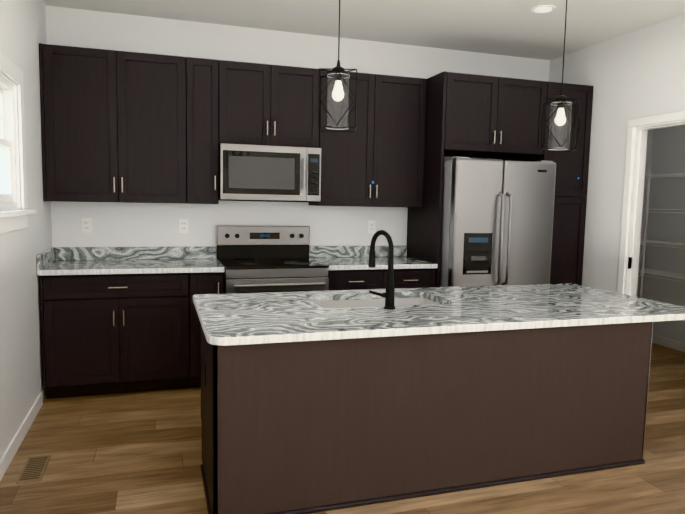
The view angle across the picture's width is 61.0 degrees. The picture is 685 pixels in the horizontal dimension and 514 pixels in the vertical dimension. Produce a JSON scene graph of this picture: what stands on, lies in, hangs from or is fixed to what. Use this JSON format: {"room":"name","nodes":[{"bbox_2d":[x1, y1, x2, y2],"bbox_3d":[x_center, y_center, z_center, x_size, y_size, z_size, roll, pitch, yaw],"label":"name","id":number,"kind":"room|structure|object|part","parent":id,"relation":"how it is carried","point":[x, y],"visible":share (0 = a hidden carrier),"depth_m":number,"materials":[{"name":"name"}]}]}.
{"room":"kitchen","nodes":[
{"label":"kitchen","id":0,"kind":"room"},
{"bbox_2d":[0,0,51,458],"bbox_3d":[-1.133,-0.088,0.803,0.150,2.788,7.500,-1,6,-18],"label":"wall","id":1,"kind":"structure","parent":0,"point":[22,29],"depth_m":3.52,"materials":[{"name":"white paint"}]},
{"bbox_2d":[0,50,36,233],"bbox_3d":[-1.787,-0.584,2.943,0.211,0.925,1.136,-1,6,-18],"label":"window","id":2,"kind":"structure","parent":1,"relation":"in","point":[12,219],"depth_m":3.32,"materials":[{"name":"white"}]},
{"bbox_3d":[-1.793,-0.593,2.941,0.070,0.698,0.878,-1,6,-18],"label":"window sash","id":3,"kind":"part","parent":2,"relation":"part of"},
{"bbox_2d":[0,392,42,480],"bbox_3d":[-0.988,1.285,0.663,0.013,0.088,6.880,-1,6,-18],"label":"baseboard","id":4,"kind":"structure","parent":1,"relation":"attached to","point":[14,446],"depth_m":3.27,"materials":[{"name":"white wood"}]},
{"bbox_2d":[0,343,684,513],"bbox_3d":[1.609,1.298,1.832,5.910,0.060,7.720,-1,6,-18],"label":"floor","id":5,"kind":"structure","parent":0,"point":[132,453],"depth_m":3.03,"materials":[{"name":"brown wood"}]},
{"bbox_2d":[16,455,50,483],"bbox_3d":[-1.587,1.090,2.994,0.110,0.008,0.300,-1,6,-18],"label":"floor vent","id":6,"kind":"object","parent":5,"relation":"in","point":[34,468],"visible":1,"depth_m":2.98,"materials":[{"name":"brown metal"}]},
{"bbox_2d":[40,273,200,398],"bbox_3d":[-1.625,0.523,4.339,1.013,0.876,0.610,-1,6,-18],"label":"base cabinet","id":7,"kind":"object","parent":5,"relation":"on","point":[116,320],"depth_m":4.05,"materials":[{"name":"brown wood"}]},
{"bbox_2d":[37,257,224,276],"bbox_3d":[-1.527,0.068,4.312,1.219,0.038,0.633,-1,6,-18],"label":"countertop","id":8,"kind":"structure","parent":7,"relation":"on","point":[131,264],"depth_m":4.15,"materials":[{"name":"grey stone"}]},
{"bbox_2d":[201,273,223,293],"bbox_3d":[-1.107,0.518,4.504,0.308,0.876,0.610,-1,6,-18],"label":"base cabinet","id":9,"kind":"object","parent":5,"relation":"on","point":[211,283],"depth_m":4.21,"materials":[{"name":"brown wood"}]},
{"bbox_2d":[217,225,328,292],"bbox_3d":[-0.565,0.364,4.587,0.768,1.188,0.747,-1,6,-18],"label":"range","id":10,"kind":"object","parent":5,"relation":"on","point":[253,259],"visible":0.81,"depth_m":4.63,"materials":[{"name":"silver metal"}]},
{"bbox_2d":[328,269,435,289],"bbox_3d":[0.223,0.503,4.928,0.925,0.876,0.610,-1,6,-18],"label":"base cabinet","id":11,"kind":"object","parent":5,"relation":"on","point":[339,279],"depth_m":4.59,"materials":[{"name":"brown wood"}]},
{"bbox_2d":[309,257,436,268],"bbox_3d":[0.234,0.048,4.873,0.927,0.038,0.633,-1,6,-18],"label":"countertop","id":12,"kind":"structure","parent":11,"relation":"on","point":[333,262],"depth_m":4.70,"materials":[{"name":"grey stone"}]},
{"bbox_2d":[195,306,660,513],"bbox_3d":[0.398,0.708,3.301,2.341,0.800,1.047,-1,6,-18],"label":"kitchen island","id":13,"kind":"object","parent":5,"relation":"on","point":[318,401],"depth_m":2.76,"materials":[{"name":"brown wood"}]},
{"bbox_2d":[193,283,684,341],"bbox_3d":[0.574,0.284,3.361,2.732,0.038,1.147,-1,6,-18],"label":"island countertop","id":14,"kind":"structure","parent":13,"relation":"on","point":[259,316],"depth_m":3.09,"materials":[{"name":"grey stone"}]},
{"bbox_2d":[313,294,436,305],"bbox_3d":[0.206,0.387,3.453,0.852,0.224,0.502,-1,6,-18],"label":"sink","id":15,"kind":"object","parent":14,"relation":"in","point":[402,299],"depth_m":3.67,"materials":[{"name":"white ceramic"}]},
{"bbox_2d":[368,230,396,309],"bbox_3d":[0.191,0.062,3.190,0.153,0.421,0.226,-1,6,-18],"label":"faucet","id":16,"kind":"object","parent":14,"relation":"on","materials":[{"name":"black metal"}]},
{"bbox_2d":[439,156,555,286],"bbox_3d":[1.201,0.063,5.044,0.925,1.769,0.844,-1,6,-18],"label":"fridge","id":17,"kind":"object","parent":5,"relation":"on","point":[497,223],"visible":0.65,"depth_m":4.65,"materials":[{"name":"grey metal"}]},
{"bbox_2d":[407,71,593,286],"bbox_3d":[1.371,-0.285,5.194,1.438,2.440,0.649,-1,6,-18],"label":"surround","id":18,"kind":"object","parent":5,"relation":"on","point":[478,116],"visible":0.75,"depth_m":4.87,"materials":[{"name":"brown wood"}]},
{"bbox_2d":[45,5,652,296],"bbox_3d":[0.485,-0.488,5.299,5.910,2.788,0.120,-1,6,-18],"label":"wall","id":19,"kind":"structure","parent":0,"point":[118,224],"depth_m":4.76,"materials":[{"name":"white paint"}]},
{"bbox_2d":[82,218,91,232],"bbox_3d":[-1.967,-0.243,4.472,0.072,0.116,0.008,-1,6,-18],"label":"electrical outlet plate","id":20,"kind":"object","parent":19,"relation":"attached to","point":[87,225],"depth_m":4.47,"materials":[{"name":"white plastic"}]},
{"bbox_2d":[39,43,194,203],"bbox_3d":[-1.647,-0.948,4.332,1.025,1.075,0.325,-1,6,-18],"label":"upper cabinet","id":21,"kind":"object","parent":19,"relation":"attached to","point":[126,127],"depth_m":4.17,"materials":[{"name":"brown wood"}]},
{"bbox_2d":[179,219,187,232],"bbox_3d":[-1.282,-0.251,4.690,0.072,0.116,0.008,-1,6,-18],"label":"electrical outlet plate","id":22,"kind":"object","parent":19,"relation":"attached to","point":[183,223],"depth_m":4.69,"materials":[{"name":"white plastic"}]},
{"bbox_2d":[195,58,230,203],"bbox_3d":[-1.096,-0.954,4.508,0.358,1.075,0.325,-1,6,-18],"label":"upper cabinet","id":23,"kind":"object","parent":19,"relation":"attached to","point":[212,76],"depth_m":4.37,"materials":[{"name":"brown wood"}]},
{"bbox_2d":[231,61,310,146],"bbox_3d":[-0.603,-1.187,4.642,0.786,0.618,0.325,-1,6,-18],"label":"upper cabinet","id":24,"kind":"object","parent":19,"relation":"attached to","point":[271,104],"depth_m":4.49,"materials":[{"name":"brown wood"}]},
{"bbox_2d":[219,143,320,201],"bbox_3d":[-0.593,-0.657,4.628,0.781,0.426,0.455,-1,6,-18],"label":"over-the-range microwave","id":25,"kind":"object","parent":24,"relation":"attached to","point":[248,172],"visible":0.98,"depth_m":4.46,"materials":[{"name":"silver metal"}]},
{"bbox_2d":[309,68,426,207],"bbox_3d":[0.179,-0.968,4.914,0.985,1.075,0.325,-1,6,-18],"label":"upper cabinet","id":26,"kind":"object","parent":19,"relation":"attached to","point":[381,163],"depth_m":4.77,"materials":[{"name":"brown wood"}]},
{"bbox_2d":[368,220,374,232],"bbox_3d":[0.259,-0.268,5.181,0.072,0.116,0.008,-1,6,-18],"label":"electrical outlet plate","id":27,"kind":"object","parent":19,"relation":"attached to","point":[371,223],"depth_m":5.18,"materials":[{"name":"white plastic"}]},
{"bbox_2d":[43,0,684,59],"bbox_3d":[1.664,-1.536,1.560,5.910,0.060,7.720,-1,6,-18],"label":"ceiling","id":28,"kind":"structure","parent":0,"point":[516,28],"depth_m":4.38,"materials":[{"name":"white paint"}]},
{"bbox_2d":[318,0,356,131],"bbox_3d":[-0.014,-1.121,2.691,0.174,1.046,0.174,1,5,1],"label":"pendant light","id":29,"kind":"object","parent":28,"relation":"hanging from","point":[338,72],"visible":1,"depth_m":2.70,"materials":[{"name":"black"}]},
{"bbox_2d":[531,5,555,13],"bbox_3d":[1.420,-1.752,4.113,0.169,0.008,0.169,-1,6,-24],"label":"recessed light","id":30,"kind":"object","parent":28,"relation":"in","point":[540,9],"visible":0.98,"depth_m":4.07,"materials":[{"name":"white plastic"}]},
{"bbox_2d":[540,0,581,151],"bbox_3d":[1.172,-1.113,3.071,0.175,1.088,0.175,2,6,12],"label":"pendant light","id":31,"kind":"object","parent":28,"relation":"hanging from","point":[561,100],"visible":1,"depth_m":3.08,"materials":[{"name":"metal"},{"name":"glass"}]},
{"bbox_2d":[549,14,684,292],"bbox_3d":[3.155,-0.135,2.170,0.115,2.788,7.500,-1,6,-18],"label":"wall","id":32,"kind":"structure","parent":0,"point":[639,73],"depth_m":4.80,"materials":[{"name":"white paint"}]},
{"bbox_2d":[617,111,684,296],"bbox_3d":[2.462,-0.011,4.350,0.148,2.097,0.874,-1,6,-18],"label":"door frame","id":33,"kind":"structure","parent":32,"relation":"attached to","point":[635,161],"depth_m":4.65,"materials":[{"name":"white wood"}]},
{"bbox_2d":[642,125,684,342],"bbox_3d":[3.658,-0.385,4.879,0.120,2.788,2.620,-1,6,-18],"label":"wall","id":34,"kind":"structure","parent":0,"point":[668,151],"depth_m":5.84,"materials":[{"name":"white paint"}]},
{"bbox_2d":[638,171,684,297],"bbox_3d":[2.975,0.118,4.878,1.177,1.760,2.299,-1,6,-18],"label":"wire shelf","id":35,"kind":"object","parent":34,"relation":"attached to","point":[645,240],"visible":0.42,"depth_m":5.69,"materials":[{"name":"white metal"}]},
{"bbox_2d":[652,334,684,351],"bbox_3d":[3.549,0.953,5.044,0.016,0.088,2.500,-1,6,-18],"label":"baseboard","id":36,"kind":"structure","parent":34,"relation":"attached to","point":[662,341],"depth_m":5.86,"materials":[{"name":"white wood"}]}
]}

